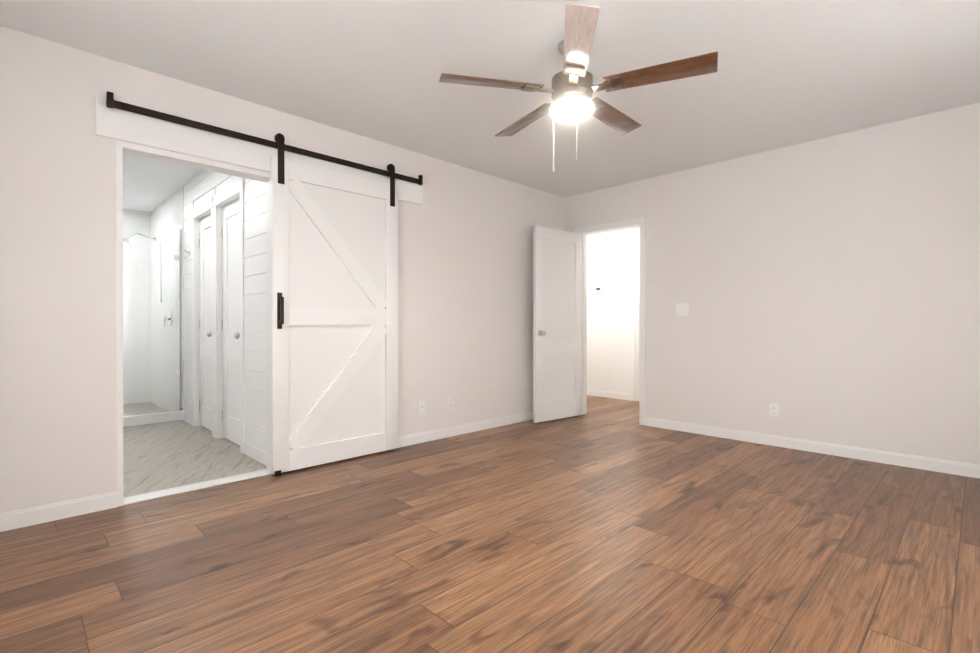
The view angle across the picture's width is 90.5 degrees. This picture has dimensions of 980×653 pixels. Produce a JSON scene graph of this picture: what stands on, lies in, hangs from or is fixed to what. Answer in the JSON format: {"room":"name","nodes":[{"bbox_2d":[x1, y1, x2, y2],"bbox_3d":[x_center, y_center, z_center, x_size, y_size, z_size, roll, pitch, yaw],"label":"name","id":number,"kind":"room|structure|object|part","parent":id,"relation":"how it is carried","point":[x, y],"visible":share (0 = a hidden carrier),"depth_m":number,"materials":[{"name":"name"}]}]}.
{"room":"empty bedroom","nodes":[
{"label":"empty bedroom","id":0,"kind":"room"},
{"bbox_2d":[184,170,266,452],"bbox_3d":[-2.893,-0.240,4.858,0.120,2.440,4.080,0,0,-45],"label":"wall","id":1,"kind":"structure","parent":0,"point":[227,183],"depth_m":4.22,"materials":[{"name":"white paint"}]},
{"bbox_2d":[123,410,183,426],"bbox_3d":[-3.896,0.931,4.481,1.842,0.100,0.110,0,0,-45],"label":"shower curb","id":2,"kind":"structure","parent":1,"relation":"attached to","point":[150,418],"depth_m":4.90,"materials":[{"name":"tile"}]},
{"bbox_2d":[123,223,181,415],"bbox_3d":[-3.528,-0.071,4.842,0.778,1.899,0.030,0,0,-45],"label":"glass","id":3,"kind":"object","parent":2,"relation":"on","point":[179,258],"visible":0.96,"depth_m":5.03,"materials":[{"name":"clear glass"}]},
{"bbox_2d":[150,187,183,410],"bbox_3d":[-3.791,-0.243,5.672,0.012,2.440,1.659,0,0,-45],"label":"shower wall tile","id":4,"kind":"structure","parent":1,"relation":"attached to","point":[168,214],"depth_m":5.60,"materials":[{"name":"white tile"}]},
{"bbox_2d":[160,242,164,302],"label":"shower fixture","id":5,"kind":"object","parent":4,"relation":"attached to","point":[161,300],"depth_m":5.62,"materials":[{"name":"silver metal"}]},
{"bbox_2d":[164,311,171,326],"label":"shower fixture","id":6,"kind":"object","parent":4,"relation":"attached to","point":[168,317],"depth_m":5.43,"materials":[{"name":"silver metal"}]},
{"bbox_2d":[184,412,191,424],"bbox_3d":[-3.056,0.934,4.930,0.016,0.090,0.335,0,0,-45],"label":"baseboard","id":7,"kind":"structure","parent":1,"relation":"attached to","point":[187,418],"depth_m":4.93,"materials":[{"name":"white wood"}]},
{"bbox_2d":[199,214,211,430],"bbox_3d":[-2.643,-0.038,4.588,0.180,2.014,0.577,0,0,-45],"label":"bathroom door","id":8,"kind":"structure","parent":1,"relation":"in","point":[205,328],"depth_m":4.66,"materials":[{"name":"white wood"}]},
{"bbox_2d":[191,178,245,453],"bbox_3d":[-2.378,-0.081,4.320,0.146,2.125,1.500,0,0,-45],"label":"door frame","id":9,"kind":"structure","parent":1,"relation":"attached to","point":[213,206],"depth_m":4.26,"materials":[{"name":"white wood"}]},
{"bbox_2d":[222,198,239,444],"bbox_3d":[-2.126,-0.036,4.066,0.180,2.014,0.607,0,0,-45],"label":"bathroom door","id":10,"kind":"structure","parent":1,"relation":"in","point":[231,326],"depth_m":4.12,"materials":[{"name":"painted wood"},{"name":"satin nickel"}]},
{"bbox_2d":[244,442,266,465],"bbox_3d":[-1.702,0.939,3.562,0.016,0.090,0.555,0,0,-45],"label":"baseboard","id":11,"kind":"structure","parent":1,"relation":"attached to","point":[256,454],"depth_m":3.58,"materials":[{"name":"white wood"}]},
{"bbox_2d":[0,26,563,513],"bbox_3d":[-1.019,-0.236,3.744,5.140,2.440,0.140,0,0,-45],"label":"wall","id":12,"kind":"structure","parent":0,"point":[464,286],"depth_m":2.64,"materials":[{"name":"white paint"}]},
{"bbox_2d":[0,491,116,531],"bbox_3d":[-2.372,0.946,2.331,0.925,0.085,0.013,0,0,-45],"label":"baseboard","id":13,"kind":"structure","parent":12,"relation":"attached to","point":[16,519],"depth_m":2.48,"materials":[{"name":"white wood"}]},
{"bbox_2d":[116,140,270,506],"bbox_3d":[-1.780,-0.016,3.006,0.870,2.005,0.128,0,0,-45],"label":"door frame","id":14,"kind":"structure","parent":12,"relation":"attached to","point":[122,148],"depth_m":2.72,"materials":[{"name":"white wood"}]},
{"bbox_2d":[106,91,422,473],"bbox_3d":[-1.292,-0.155,3.309,2.080,2.252,0.095,0,0,-45],"label":"barn door","id":15,"kind":"structure","parent":12,"relation":"in","point":[333,316],"depth_m":3.47,"materials":[{"name":"painted wood"},{"name":"black iron"}]},
{"bbox_3d":[-1.311,-1.215,3.325,2.080,0.079,0.040,0,0,-45],"label":"barn door rail","id":16,"kind":"part","parent":15,"relation":"part of","materials":[{"name":"black metal"}]},
{"bbox_2d":[418,400,424,413],"bbox_3d":[-0.575,0.682,4.108,0.072,0.116,0.012,0,0,-45],"label":"electrical outlet","id":17,"kind":"object","parent":12,"relation":"attached to","point":[421,406],"visible":1,"depth_m":4.11,"materials":[{"name":"white plastic"}]},
{"bbox_2d":[447,396,452,409],"bbox_3d":[-0.356,0.682,4.328,0.072,0.116,0.008,0,0,-45],"label":"electrical outlet","id":18,"kind":"object","parent":12,"relation":"attached to","point":[449,402],"visible":1,"depth_m":4.33,"materials":[{"name":"white plastic"}]},
{"bbox_2d":[398,411,532,447],"bbox_3d":[-0.288,0.939,4.393,3.195,0.085,0.013,0,0,-45],"label":"baseboard","id":19,"kind":"structure","parent":12,"relation":"attached to","point":[422,437],"depth_m":4.41,"materials":[{"name":"white wood"}]},
{"bbox_2d":[0,395,979,652],"bbox_3d":[-0.606,1.004,4.368,6.600,0.056,8.240,0,0,-45],"label":"floor","id":20,"kind":"structure","parent":0,"point":[580,534],"depth_m":2.13,"materials":[{"name":"brown wood"}]},
{"bbox_2d":[272,470,280,476],"bbox_3d":[-1.415,0.968,3.216,0.040,0.035,0.060,0,0,-45],"label":"floor guide","id":21,"kind":"object","parent":20,"relation":"on","point":[277,473],"visible":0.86,"depth_m":3.20,"materials":[{"name":"black metal"}]},
{"bbox_2d":[0,0,979,211],"bbox_3d":[-1.082,-1.507,3.888,5.260,0.100,8.240,0,0,-45],"label":"ceiling","id":22,"kind":"structure","parent":0,"point":[790,73],"depth_m":2.71,"materials":[{"name":"white paint"}]},
{"bbox_2d":[439,2,717,171],"bbox_3d":[0.446,-1.125,2.543,1.291,0.655,1.334,0,0,-45],"label":"fan","id":23,"kind":"object","parent":22,"relation":"hanging from","point":[573,89],"visible":1,"depth_m":2.40,"materials":[{"name":"brown wood"}]},
{"bbox_2d":[587,228,639,400],"bbox_3d":[1.838,-0.246,6.501,0.120,2.440,3.440,0,0,-45],"label":"wall","id":24,"kind":"structure","parent":0,"point":[609,340],"depth_m":6.62,"materials":[{"name":"white paint"}]},
{"bbox_2d":[595,287,602,292],"bbox_3d":[1.505,-0.507,6.734,0.024,0.080,0.120,0,0,-45],"label":"thermostat","id":25,"kind":"object","parent":24,"relation":"attached to","point":[598,289],"visible":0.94,"depth_m":6.72,"materials":[{"name":"grey plastic"}]},
{"bbox_2d":[587,389,630,400],"bbox_3d":[1.263,0.930,6.992,0.013,0.085,1.700,0,0,-45],"label":"baseboard","id":26,"kind":"structure","parent":24,"relation":"attached to","point":[614,395],"depth_m":6.60,"materials":[{"name":"white wood"}]},
{"bbox_2d":[631,240,639,400],"bbox_3d":[2.177,-0.075,6.062,0.016,2.100,0.902,0,0,-45],"label":"door frame","id":27,"kind":"structure","parent":24,"relation":"attached to","point":[635,278],"depth_m":6.34,"materials":[{"name":"white wood"}]},
{"bbox_2d":[564,103,979,464],"bbox_3d":[2.222,-0.238,4.208,0.120,2.440,4.040,0,0,-45],"label":"wall","id":28,"kind":"structure","parent":0,"point":[827,289],"depth_m":3.75,"materials":[{"name":"white paint"}]},
{"bbox_2d":[532,226,581,422],"bbox_3d":[0.703,-0.023,5.127,0.713,1.979,0.179,0,0,-45],"label":"interior door","id":29,"kind":"structure","parent":28,"relation":"in","point":[557,324],"depth_m":5.07,"materials":[{"name":"painted wood"},{"name":"satin nickel"}]},
{"bbox_2d":[575,217,645,424],"bbox_3d":[1.290,-0.052,5.150,0.152,2.062,0.844,0,0,-45],"label":"door frame","id":30,"kind":"structure","parent":28,"relation":"attached to","point":[642,347],"depth_m":4.89,"materials":[{"name":"white wood"}]},
{"bbox_2d":[676,303,688,315],"bbox_3d":[1.798,-0.159,4.543,0.012,0.116,0.118,0,0,-45],"label":"light switch","id":31,"kind":"object","parent":28,"relation":"attached to","point":[682,309],"visible":1,"depth_m":4.54,"materials":[{"name":"white plastic"}]},
{"bbox_2d":[769,403,778,417],"bbox_3d":[2.342,0.693,3.999,0.008,0.116,0.072,0,0,-45],"label":"electrical outlet","id":32,"kind":"object","parent":28,"relation":"attached to","point":[773,410],"visible":1,"depth_m":4.00,"materials":[{"name":"white plastic"}]},
{"bbox_2d":[645,417,979,478],"bbox_3d":[2.517,0.941,3.818,0.013,0.085,2.783,0,0,-45],"label":"baseboard","id":33,"kind":"structure","parent":28,"relation":"attached to","point":[924,463],"depth_m":3.72,"materials":[{"name":"white wood"}]},
{"bbox_3d":[-5.067,-0.243,5.661,2.082,2.440,0.120,0,0,-45],"label":"wall","id":34,"kind":"structure","parent":0,"visible":0},
{"bbox_2d":[123,209,150,404],"bbox_3d":[-5.025,-0.243,5.610,1.830,2.440,0.012,0,0,-45],"label":"shower wall tile","id":35,"kind":"structure","parent":34,"relation":"attached to","point":[136,218],"depth_m":6.15,"materials":[{"name":"white tile"}]},
{"bbox_2d":[123,233,155,247],"label":"shower fixture","id":36,"kind":"object","parent":35,"relation":"attached to","point":[126,242],"depth_m":5.81,"materials":[{"name":"silver metal"}]}
]}

